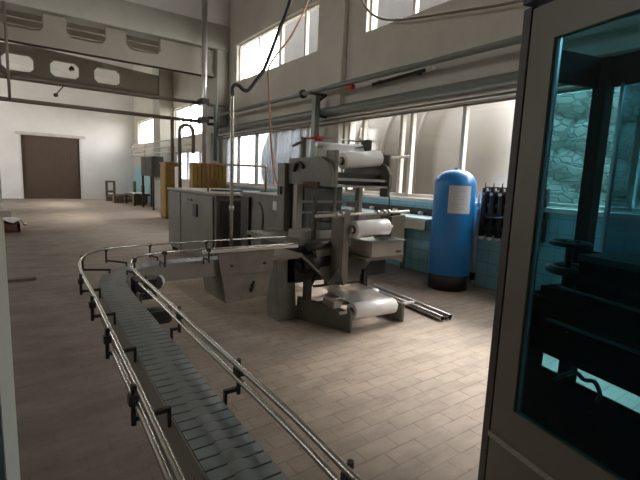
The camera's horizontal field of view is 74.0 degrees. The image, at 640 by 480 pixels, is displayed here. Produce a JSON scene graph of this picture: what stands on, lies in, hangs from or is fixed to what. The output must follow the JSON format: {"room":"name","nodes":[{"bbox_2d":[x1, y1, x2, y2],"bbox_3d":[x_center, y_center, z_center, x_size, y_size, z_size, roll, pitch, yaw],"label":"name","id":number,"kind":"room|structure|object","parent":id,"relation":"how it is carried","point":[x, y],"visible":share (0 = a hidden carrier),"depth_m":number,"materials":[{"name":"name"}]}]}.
{"room":"processing plant","nodes":[
{"label":"processing plant","id":0,"kind":"room"},
{"bbox_2d":[0,41,134,198],"bbox_3d":[-16.520,-6.441,21.701,13.700,9.000,0.420,-4,10,-36],"label":"wall","id":1,"kind":"structure","parent":0,"point":[106,148],"depth_m":23.67,"materials":[{"name":"white paint"}]},
{"bbox_2d":[15,131,84,198],"bbox_3d":[-14.690,-4.036,23.367,3.230,3.520,0.260,-4,10,-36],"label":"door","id":2,"kind":"structure","parent":1,"relation":"in","point":[51,167],"depth_m":23.33,"materials":[{"name":"brown wood"}]},
{"bbox_2d":[0,8,158,54],"bbox_3d":[-6.774,-7.514,8.026,13.700,2.300,33.400,-4,10,-36],"label":"ceiling","id":3,"kind":"structure","parent":0,"point":[17,19],"depth_m":15.38,"materials":[{"name":"paint"}]},
{"bbox_2d":[230,0,291,95],"bbox_3d":[-0.205,-4.455,4.019,0.310,6.222,1.523,6,9,27],"label":"cable","id":4,"kind":"object","parent":3,"relation":"hanging from","point":[263,70],"visible":1,"depth_m":4.01,"materials":[{"name":"black plastic"}]},
{"bbox_2d":[267,0,308,182],"bbox_3d":[-0.311,-4.189,6.668,0.521,6.795,2.364,3,8,6],"label":"air hose","id":5,"kind":"object","parent":3,"relation":"hanging from","point":[301,16],"visible":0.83,"depth_m":6.08,"materials":[{"name":"rubber"}]},
{"bbox_2d":[0,42,158,99],"bbox_3d":[-12.046,-6.638,15.449,13.100,1.285,0.360,-4,10,-36],"label":"roof beam","id":6,"kind":"structure","parent":0,"point":[131,80],"depth_m":17.07,"materials":[{"name":"concrete"}]},
{"bbox_2d":[0,13,214,77],"bbox_3d":[-8.513,-5.952,10.584,13.100,1.640,0.288,-4,10,-36],"label":"roof beam","id":7,"kind":"structure","parent":0,"point":[172,56],"depth_m":12.35,"materials":[{"name":"concrete"}]},
{"bbox_2d":[0,0,229,51],"bbox_3d":[-8.468,-6.346,10.487,13.100,0.770,0.600,-4,10,-36],"label":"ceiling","id":8,"kind":"structure","parent":0,"point":[138,20],"depth_m":12.31,"materials":[{"name":"paint"}]},
{"bbox_2d":[2,1,10,98],"bbox_3d":[-7.950,-4.801,10.790,0.068,2.370,0.068,-4,10,-36],"label":"rod","id":9,"kind":"object","parent":8,"relation":"hanging from","point":[3,2],"visible":1,"depth_m":10.76,"materials":[{"name":"grey metal"}]},
{"bbox_2d":[152,68,172,208],"bbox_3d":[-7.270,-4.679,19.695,0.600,6.400,1.100,-4,10,-36],"label":"pillar","id":10,"kind":"structure","parent":0,"point":[161,127],"depth_m":19.17,"materials":[{"name":"paint"}]},
{"bbox_2d":[126,0,228,26],"bbox_3d":[-8.446,-7.789,10.333,13.100,2.130,0.480,-4,10,-36],"label":"wall","id":11,"kind":"structure","parent":0,"point":[217,10],"depth_m":13.41,"materials":[{"name":"white paint"}]},
{"bbox_2d":[207,50,228,162],"bbox_3d":[-3.654,-3.893,14.876,0.420,6.470,1.250,-4,10,-36],"label":"pillar","id":12,"kind":"structure","parent":0,"point":[218,86],"depth_m":14.29,"materials":[{"name":"paint"}]},
{"bbox_2d":[2,198,639,479],"bbox_3d":[-7.079,0.155,9.106,13.700,0.200,33.400,-4,10,-36],"label":"floor","id":13,"kind":"structure","parent":0,"point":[405,400],"depth_m":3.65,"materials":[{"name":"tile"}]},
{"bbox_2d":[0,171,19,479],"bbox_3d":[-1.007,0.611,0.834,0.716,1.680,0.125,-4,10,-36],"label":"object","id":14,"kind":"object","parent":13,"relation":"on","point":[9,451],"visible":1,"depth_m":0.99,"materials":[{"name":"grey metal"}]},
{"bbox_2d":[4,221,19,232],"bbox_3d":[-7.967,-0.324,10.750,0.620,0.220,0.600,-4,10,-36],"label":"crate","id":15,"kind":"object","parent":13,"relation":"on","point":[8,227],"visible":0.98,"depth_m":10.61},
{"bbox_2d":[4,217,26,225],"bbox_3d":[-7.913,-0.444,10.769,0.788,0.225,0.704,-4,10,-36],"label":"plastic bag","id":16,"kind":"object","parent":15,"relation":"on","point":[6,219],"visible":0.84,"depth_m":10.77,"materials":[{"name":"white plastic"}]},
{"bbox_2d":[7,276,35,281],"bbox_3d":[-4.502,0.576,5.997,0.820,0.035,0.140,-4,10,-36],"label":"plank","id":17,"kind":"object","parent":13,"relation":"on","point":[27,278],"visible":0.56,"depth_m":6.11,"materials":[{"name":"brown wood"}]},
{"bbox_2d":[106,196,111,200],"bbox_3d":[-11.628,-2.289,23.483,0.340,0.272,0.340,-4,10,-36],"label":"wooden crate","id":18,"kind":"object","parent":13,"relation":"on","point":[108,198],"visible":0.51,"depth_m":23.32,"materials":[{"name":"brown wood"}]},
{"bbox_2d":[105,180,115,195],"bbox_3d":[-12.050,-2.861,24.451,0.520,1.100,0.100,-4,10,-36],"label":"frame","id":19,"kind":"object","parent":13,"relation":"on","point":[107,191],"visible":0.84,"depth_m":24.38,"materials":[{"name":"brown wood"}]},
{"bbox_2d":[112,196,123,202],"bbox_3d":[-10.630,-2.140,22.362,0.460,0.368,0.460,-4,10,-36],"label":"wooden crate","id":20,"kind":"object","parent":13,"relation":"on","point":[115,199],"visible":0.9,"depth_m":22.19,"materials":[{"name":"brown wood"}]},
{"bbox_2d":[132,181,135,191],"bbox_3d":[-9.907,-2.553,22.693,0.174,1.150,0.174,-4,10,-36],"label":"bottle","id":21,"kind":"object","parent":13,"relation":"on","point":[133,182],"visible":0.46,"depth_m":22.59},
{"bbox_2d":[125,193,149,205],"bbox_3d":[-9.141,-2.076,21.709,1.150,0.540,2.000,-4,10,-36],"label":"worktable","id":22,"kind":"object","parent":13,"relation":"on","point":[126,194],"visible":0.61,"depth_m":21.08,"materials":[{"name":"brown wood"}]},
{"bbox_2d":[128,192,149,193],"bbox_3d":[-9.138,-2.364,21.475,0.890,0.060,1.501,-4,10,-36],"label":"plastic sheet","id":23,"kind":"object","parent":22,"relation":"on","point":[128,192],"visible":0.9,"depth_m":21.33,"materials":[{"name":"white plastic"}]},
{"bbox_2d":[132,196,146,204],"bbox_3d":[-9.203,-2.027,21.671,0.560,0.448,0.560,-4,10,-36],"label":"wooden crate","id":24,"kind":"object","parent":13,"relation":"on","point":[138,198],"visible":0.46,"depth_m":21.46,"materials":[{"name":"brown wood"}]},
{"bbox_2d":[141,156,163,209],"bbox_3d":[-7.681,-2.607,19.435,0.495,2.340,2.000,-4,10,-36],"label":"tall cabinet","id":25,"kind":"object","parent":13,"relation":"on","point":[150,165],"visible":0.78,"depth_m":18.71,"materials":[{"name":"metal"}]},
{"bbox_2d":[159,162,177,218],"bbox_3d":[-5.480,-1.820,15.615,0.610,2.020,0.740,-4,10,-36],"label":"tall cabinet","id":26,"kind":"object","parent":13,"relation":"on","point":[167,169],"visible":0.64,"depth_m":15.26,"materials":[{"name":"paint"}]},
{"bbox_2d":[175,167,177,186],"bbox_3d":[-4.890,-1.580,14.650,0.040,1.860,0.600,-4,10,-36],"label":"board","id":27,"kind":"object","parent":13,"relation":"on","point":[176,168],"visible":0.23,"depth_m":14.64,"materials":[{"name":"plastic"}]},
{"bbox_2d":[178,123,194,187],"bbox_3d":[-4.337,-2.138,13.834,0.548,3.234,0.110,-4,10,-36],"label":"pipe","id":28,"kind":"object","parent":13,"relation":"on","point":[181,126],"visible":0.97,"depth_m":13.63,"materials":[{"name":"silver metal"}]},
{"bbox_2d":[167,187,247,256],"bbox_3d":[-1.942,-0.316,8.421,1.395,1.325,2.640,-4,10,-36],"label":"cabinet","id":29,"kind":"object","parent":13,"relation":"on","point":[195,214],"visible":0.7,"depth_m":7.50,"materials":[{"name":"beige metal"}]},
{"bbox_2d":[207,163,274,191],"bbox_3d":[-1.456,-1.119,7.687,1.259,0.497,0.395,-2,9,-29],"label":"guard rail","id":30,"kind":"object","parent":29,"relation":"on","point":[209,163],"visible":0.86,"depth_m":7.66,"materials":[{"name":"metal"}]},
{"bbox_2d":[197,0,217,162],"bbox_3d":[-3.587,-4.783,13.649,0.704,8.580,0.544,-4,10,-36],"label":"steel pole","id":31,"kind":"object","parent":13,"relation":"on","point":[204,120],"visible":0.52,"depth_m":13.53,"materials":[{"name":"metal"}]},
{"bbox_2d":[189,163,225,188],"bbox_3d":[-3.568,-1.435,13.558,1.100,1.980,0.330,-4,10,-36],"label":"tall cabinet","id":32,"kind":"object","parent":13,"relation":"on","point":[197,171],"visible":0.26,"depth_m":13.28,"materials":[{"name":"paint"}]},
{"bbox_2d":[78,236,362,479],"bbox_3d":[-0.845,0.727,2.546,1.705,0.985,4.262,1,8,-7],"label":"conveyor","id":33,"kind":"object","parent":13,"relation":"on","point":[192,433],"visible":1,"depth_m":1.58,"materials":[{"name":"silver metal"}]},
{"bbox_2d":[227,94,234,252],"bbox_3d":[-0.823,-0.586,3.965,0.070,1.490,0.070,-4,10,-36],"label":"conduit pipe","id":34,"kind":"object","parent":33,"relation":"on","point":[231,207],"visible":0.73,"depth_m":3.94,"materials":[{"name":"silver metal"}]},
{"bbox_2d":[240,192,326,283],"bbox_3d":[-0.526,-0.035,6.665,1.050,1.370,1.240,-4,10,-36],"label":"cabinet","id":35,"kind":"object","parent":13,"relation":"on","point":[258,209],"visible":0.34,"depth_m":6.40,"materials":[{"name":"metal"}]},
{"bbox_2d":[273,201,276,209],"bbox_3d":[-0.629,-0.478,5.941,0.015,0.120,0.100,-4,10,-36],"label":"switch plate","id":36,"kind":"object","parent":35,"relation":"attached to","point":[274,202],"depth_m":5.93,"materials":[{"name":"white plastic"}]},
{"bbox_2d":[309,91,326,156],"bbox_3d":[-0.090,-1.548,9.784,0.500,3.530,0.140,-4,10,-36],"label":"support","id":37,"kind":"object","parent":13,"relation":"on","point":[315,118],"visible":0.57,"depth_m":9.54,"materials":[{"name":"metal"}]},
{"bbox_2d":[218,83,559,135],"bbox_3d":[2.144,-2.340,7.031,0.058,0.058,19.400,-4,10,-36],"label":"pipe","id":38,"kind":"object","parent":37,"relation":"attached to","point":[512,88],"visible":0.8,"depth_m":7.80,"materials":[{"name":"grey metal"}]},
{"bbox_2d":[218,47,639,132],"bbox_3d":[2.026,-2.442,6.928,0.170,0.170,19.400,-4,10,-36],"label":"pipe","id":39,"kind":"object","parent":37,"relation":"attached to","point":[509,78],"visible":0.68,"depth_m":7.44,"materials":[{"name":"grey metal"}]},
{"bbox_2d":[247,135,409,332],"bbox_3d":[0.180,-0.205,5.202,1.749,2.170,1.620,-4,10,-36],"label":"machine","id":40,"kind":"object","parent":13,"relation":"on","point":[309,194],"visible":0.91,"depth_m":4.89,"materials":[{"name":"metal"}]},
{"bbox_2d":[348,219,392,237],"bbox_3d":[0.592,-0.135,4.840,0.651,0.208,0.193,-4,10,-36],"label":"roll","id":41,"kind":"object","parent":40,"relation":"attached to","point":[374,227],"visible":0.99,"depth_m":4.72,"materials":[{"name":"plastic"}]},
{"bbox_2d":[338,151,409,168],"bbox_3d":[0.621,-0.989,5.278,1.404,0.256,0.193,-4,10,-36],"label":"roll","id":42,"kind":"object","parent":40,"relation":"attached to","point":[347,160],"visible":0.94,"depth_m":5.10,"materials":[{"name":"plastic"}]},
{"bbox_2d":[348,253,403,260],"bbox_3d":[0.616,0.170,5.047,0.580,0.035,0.480,-4,10,-36],"label":"box shelf","id":43,"kind":"object","parent":40,"relation":"attached to","point":[355,256],"depth_m":4.83,"materials":[{"name":"grey metal"}]},
{"bbox_2d":[339,298,414,319],"bbox_3d":[0.672,0.759,4.813,1.141,0.199,0.179,-4,10,-36],"label":"roll","id":44,"kind":"object","parent":40,"relation":"attached to","point":[364,309],"visible":0.88,"depth_m":4.66,"materials":[{"name":"plastic"}]},
{"bbox_2d":[341,202,431,268],"bbox_3d":[1.146,-0.082,8.186,0.740,1.170,2.800,-4,10,-36],"label":"bench","id":45,"kind":"object","parent":13,"relation":"on","point":[415,221],"visible":0.41,"depth_m":7.89,"materials":[{"name":"metal"}]},
{"bbox_2d":[367,285,443,320],"bbox_3d":[1.072,0.817,5.738,0.068,0.068,1.615,-2,9,-28],"label":"tube","id":46,"kind":"object","parent":13,"relation":"on","point":[432,314],"visible":0.66,"depth_m":5.38,"materials":[{"name":"silver metal"}]},
{"bbox_2d":[373,284,451,319],"bbox_3d":[1.196,0.814,5.796,0.068,0.068,1.587,-2,9,-27],"label":"tube","id":47,"kind":"object","parent":13,"relation":"on","point":[448,316],"visible":0.88,"depth_m":5.60,"materials":[{"name":"silver metal"}]},
{"bbox_2d":[428,168,476,291],"bbox_3d":[2.050,-0.176,6.617,0.620,1.865,0.622,-4,10,-36],"label":"vessel","id":48,"kind":"object","parent":13,"relation":"on","point":[454,197],"visible":1,"depth_m":6.38,"materials":[{"name":"blue plastic"}]},
{"bbox_2d":[469,193,480,285],"bbox_3d":[2.491,-0.001,6.807,0.066,1.500,0.066,-4,10,-36],"label":"drain pipe","id":49,"kind":"object","parent":13,"relation":"on","point":[472,273],"visible":0.92,"depth_m":6.80,"materials":[{"name":"metal"}]},
{"bbox_2d":[478,0,639,479],"bbox_3d":[1.498,0.149,1.446,0.610,2.620,1.770,-1,9,-22],"label":"cabinet","id":50,"kind":"object","parent":13,"relation":"on","point":[539,423],"visible":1,"depth_m":2.02,"materials":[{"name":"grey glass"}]},
{"bbox_3d":[-10.771,-2.188,23.499,1.000,0.135,0.900,-4,10,-36],"label":"wooden pallet","id":51,"kind":"object","parent":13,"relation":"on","visible":0},
{"bbox_3d":[-10.766,-2.322,23.480,1.000,0.135,0.900,-4,10,-36],"label":"wooden pallet","id":52,"kind":"object","parent":51,"relation":"on","visible":0},
{"bbox_2d":[115,194,131,196],"bbox_3d":[-10.749,-2.465,23.531,0.950,0.135,0.900,-4,10,-36],"label":"wooden pallet","id":53,"kind":"object","parent":52,"relation":"on","point":[115,194],"visible":0.46,"depth_m":23.16,"materials":[{"name":"brown wood"}]},
{"bbox_2d":[318,0,348,184],"bbox_3d":[0.299,-4.067,9.584,0.150,8.600,0.790,-4,10,-36],"label":"pillar","id":54,"kind":"structure","parent":0,"point":[335,12],"depth_m":9.48,"materials":[{"name":"paint"}]},
{"bbox_2d":[133,0,639,213],"bbox_3d":[-1.469,-4.533,12.394,0.300,9.000,33.400,-4,10,-36],"label":"wall","id":55,"kind":"structure","parent":0,"point":[394,44],"depth_m":8.56,"materials":[{"name":"paint"}]},
{"bbox_2d":[131,146,144,156],"bbox_3d":[-10.010,-4.848,23.352,0.710,0.700,0.160,-4,10,-36],"label":"bracket","id":56,"kind":"object","parent":55,"relation":"attached to","point":[143,147],"visible":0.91,"depth_m":23.43,"materials":[{"name":"grey metal"}]},
{"bbox_2d":[131,143,195,152],"bbox_3d":[-8.057,-4.339,20.252,0.441,0.168,12.415,-3,10,-33],"label":"pipe","id":57,"kind":"object","parent":56,"relation":"attached to","point":[195,143],"visible":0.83,"depth_m":18.50,"materials":[{"name":"grey metal"}]},
{"bbox_2d":[131,136,195,147],"bbox_3d":[-8.047,-4.597,20.215,0.441,0.168,12.415,-3,10,-33],"label":"pipe","id":58,"kind":"object","parent":56,"relation":"attached to","point":[191,136],"visible":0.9,"depth_m":18.54,"materials":[{"name":"grey metal"}]},
{"bbox_2d":[131,150,195,156],"bbox_3d":[-8.066,-4.112,20.284,0.441,0.168,12.415,-3,10,-33],"label":"pipe","id":59,"kind":"object","parent":56,"relation":"attached to","point":[185,150],"visible":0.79,"depth_m":18.66,"materials":[{"name":"grey metal"}]},
{"bbox_2d":[134,167,150,202],"bbox_3d":[-10.041,-3.172,24.175,0.030,1.950,4.300,-4,10,-36],"label":"trim","id":60,"kind":"structure","parent":55,"relation":"attached to","point":[137,170],"depth_m":24.65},
{"bbox_2d":[139,118,152,143],"bbox_3d":[-9.224,-5.888,23.061,0.090,1.300,4.300,-4,10,-36],"label":"window","id":61,"kind":"structure","parent":55,"relation":"in","point":[149,120],"depth_m":23.90,"materials":[{"name":"paint"}]},
{"bbox_2d":[176,150,201,180],"bbox_3d":[-5.245,-3.093,17.755,0.090,1.240,4.600,-4,10,-36],"label":"window","id":62,"kind":"structure","parent":55,"relation":"in","point":[187,157],"depth_m":18.36,"materials":[{"name":"glass"}]},
{"bbox_2d":[176,104,201,137],"bbox_3d":[-5.376,-4.991,17.775,0.090,1.300,3.900,-4,10,-36],"label":"window","id":63,"kind":"structure","parent":55,"relation":"in","point":[191,105],"depth_m":18.18,"materials":[{"name":"glass"}]},
{"bbox_2d":[226,125,310,186],"bbox_3d":[-1.608,-2.434,12.742,0.090,1.620,5.850,-4,10,-36],"label":"window","id":64,"kind":"structure","parent":55,"relation":"in","point":[256,148],"depth_m":12.93,"materials":[{"name":"glass"}]},
{"bbox_2d":[239,3,318,80],"bbox_3d":[-1.254,-5.418,11.994,0.090,1.160,4.550,-4,10,-36],"label":"window","id":65,"kind":"structure","parent":55,"relation":"in","point":[307,11],"depth_m":11.69,"materials":[{"name":"paint"}]},
{"bbox_2d":[370,0,419,30],"bbox_3d":[2.529,-4.535,6.795,0.090,1.160,4.970,-4,10,-36],"label":"window","id":66,"kind":"structure","parent":55,"relation":"in","point":[373,2],"depth_m":8.75,"materials":[{"name":"paint"}]},
{"bbox_2d":[372,65,436,85],"bbox_3d":[1.541,-3.071,7.972,0.111,0.114,1.572,-4,10,-36],"label":"rod","id":67,"kind":"object","parent":55,"relation":"attached to","point":[433,67],"visible":1,"depth_m":7.79,"materials":[{"name":"metal"}]},
{"bbox_2d":[226,186,639,289],"bbox_3d":[2.160,0.008,7.441,0.030,1.280,19.400,-4,10,-36],"label":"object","id":68,"kind":"structure","parent":55,"relation":"attached to","point":[623,235],"depth_m":6.58,"materials":[{"name":"blue tile"}]},
{"bbox_2d":[226,184,639,219],"bbox_3d":[2.191,-0.658,7.351,0.220,0.065,19.400,-4,10,-36],"label":"trim","id":69,"kind":"structure","parent":55,"relation":"attached to","point":[547,210],"depth_m":6.70,"materials":[{"name":"stone"}]},
{"bbox_2d":[361,0,522,20],"bbox_3d":[3.717,-3.834,4.659,0.044,2.025,10.172,-4,10,-36],"label":"cable","id":70,"kind":"object","parent":55,"relation":"attached to","point":[514,1],"visible":1,"depth_m":6.97,"materials":[{"name":"black rubber"}]},
{"bbox_2d":[346,86,639,212],"bbox_3d":[2.429,-1.493,7.195,0.090,1.620,6.100,-4,10,-36],"label":"window","id":71,"kind":"structure","parent":55,"relation":"in","point":[635,161],"depth_m":7.20,"materials":[{"name":"paint"}]},
{"bbox_2d":[478,183,550,241],"bbox_3d":[2.794,-0.390,6.280,0.234,0.880,1.009,-4,10,-36],"label":"valve manifold","id":72,"kind":"object","parent":55,"relation":"attached to","point":[491,218],"visible":0.44,"depth_m":6.42,"materials":[{"name":"metal"}]},
{"bbox_3d":[2.743,-1.949,-4.763,13.700,9.000,0.300,-4,10,-36],"label":"wall","id":73,"kind":"structure","parent":0,"visible":0},
{"bbox_2d":[218,84,567,136],"bbox_3d":[2.101,-2.273,7.011,0.035,0.035,19.400,-4,10,-36],"label":"pipe","id":74,"kind":"object","parent":73,"relation":"attached to","point":[559,85],"visible":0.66,"depth_m":7.71,"materials":[{"name":"grey metal"}]},
{"bbox_2d":[218,87,590,139],"bbox_3d":[2.097,-2.184,7.024,0.035,0.035,19.400,-4,10,-36],"label":"pipe","id":75,"kind":"object","parent":73,"relation":"attached to","point":[584,88],"visible":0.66,"depth_m":7.41,"materials":[{"name":"grey metal"}]},
{"bbox_2d":[218,12,639,116],"bbox_3d":[2.138,-2.836,6.568,0.199,0.249,18.800,-4,10,-36],"label":"pipe","id":76,"kind":"object","parent":73,"relation":"attached to","point":[350,84],"visible":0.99,"depth_m":7.49,"materials":[{"name":"metal"}]},
{"bbox_3d":[-12.343,-3.865,4.592,0.300,9.000,33.400,-4,10,-36],"label":"wall","id":77,"kind":"structure","parent":0,"visible":0},
{"bbox_2d":[0,96,196,122],"bbox_3d":[-8.824,-3.590,10.446,12.200,0.106,0.106,-4,10,-36],"label":"pipe","id":78,"kind":"object","parent":77,"relation":"attached to","point":[17,100],"visible":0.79,"depth_m":12.09,"materials":[{"name":"grey metal"}]},
{"bbox_2d":[170,119,173,161],"bbox_3d":[-4.696,-3.177,13.521,0.106,1.350,0.106,-4,10,-36],"label":"pipe","id":79,"kind":"object","parent":78,"relation":"hanging from","point":[171,120],"visible":1,"depth_m":13.47,"materials":[{"name":"grey metal"}]},
{"bbox_2d":[0,73,225,106],"bbox_3d":[-8.477,-4.184,10.598,13.000,0.106,0.106,-4,10,-36],"label":"pipe","id":80,"kind":"object","parent":77,"relation":"attached to","point":[3,75],"visible":1,"depth_m":12.09,"materials":[{"name":"grey metal"}]},
{"bbox_2d":[53,86,62,96],"bbox_3d":[-7.126,-4.048,11.585,0.249,0.316,0.118,-1,9,-22],"label":"hanging link","id":81,"kind":"object","parent":80,"relation":"hanging from","point":[54,94],"visible":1,"depth_m":11.57,"materials":[{"name":"metal"}]},
{"label":"outside","id":82,"kind":"structure","parent":0,"visible":0},
{"bbox_3d":[11.456,-0.777,23.813,33.600,0.200,65.000,-4,10,-36],"label":"ground","id":83,"kind":"structure","parent":82,"visible":0},
{"bbox_2d":[278,0,449,65],"bbox_3d":[2.960,-4.929,14.302,2.150,10.000,14.400,-4,10,-36],"label":"shed roof","id":84,"kind":"structure","parent":83,"relation":"on","point":[393,9],"depth_m":16.56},
{"bbox_2d":[353,100,514,197],"bbox_3d":[3.286,-1.898,11.745,4.480,4.740,4.300,-4,10,-36],"label":"storage tank","id":85,"kind":"object","parent":83,"relation":"on","point":[438,132],"visible":0.17,"depth_m":9.52,"materials":[{"name":"metal"}]},
{"bbox_2d":[546,83,639,207],"bbox_3d":[7.855,-0.622,5.122,1.200,4.984,11.697,-4,10,-36],"label":"stone wall","id":86,"kind":"structure","parent":83,"relation":"on","point":[572,109],"depth_m":8.38,"materials":[{"name":"stone"}]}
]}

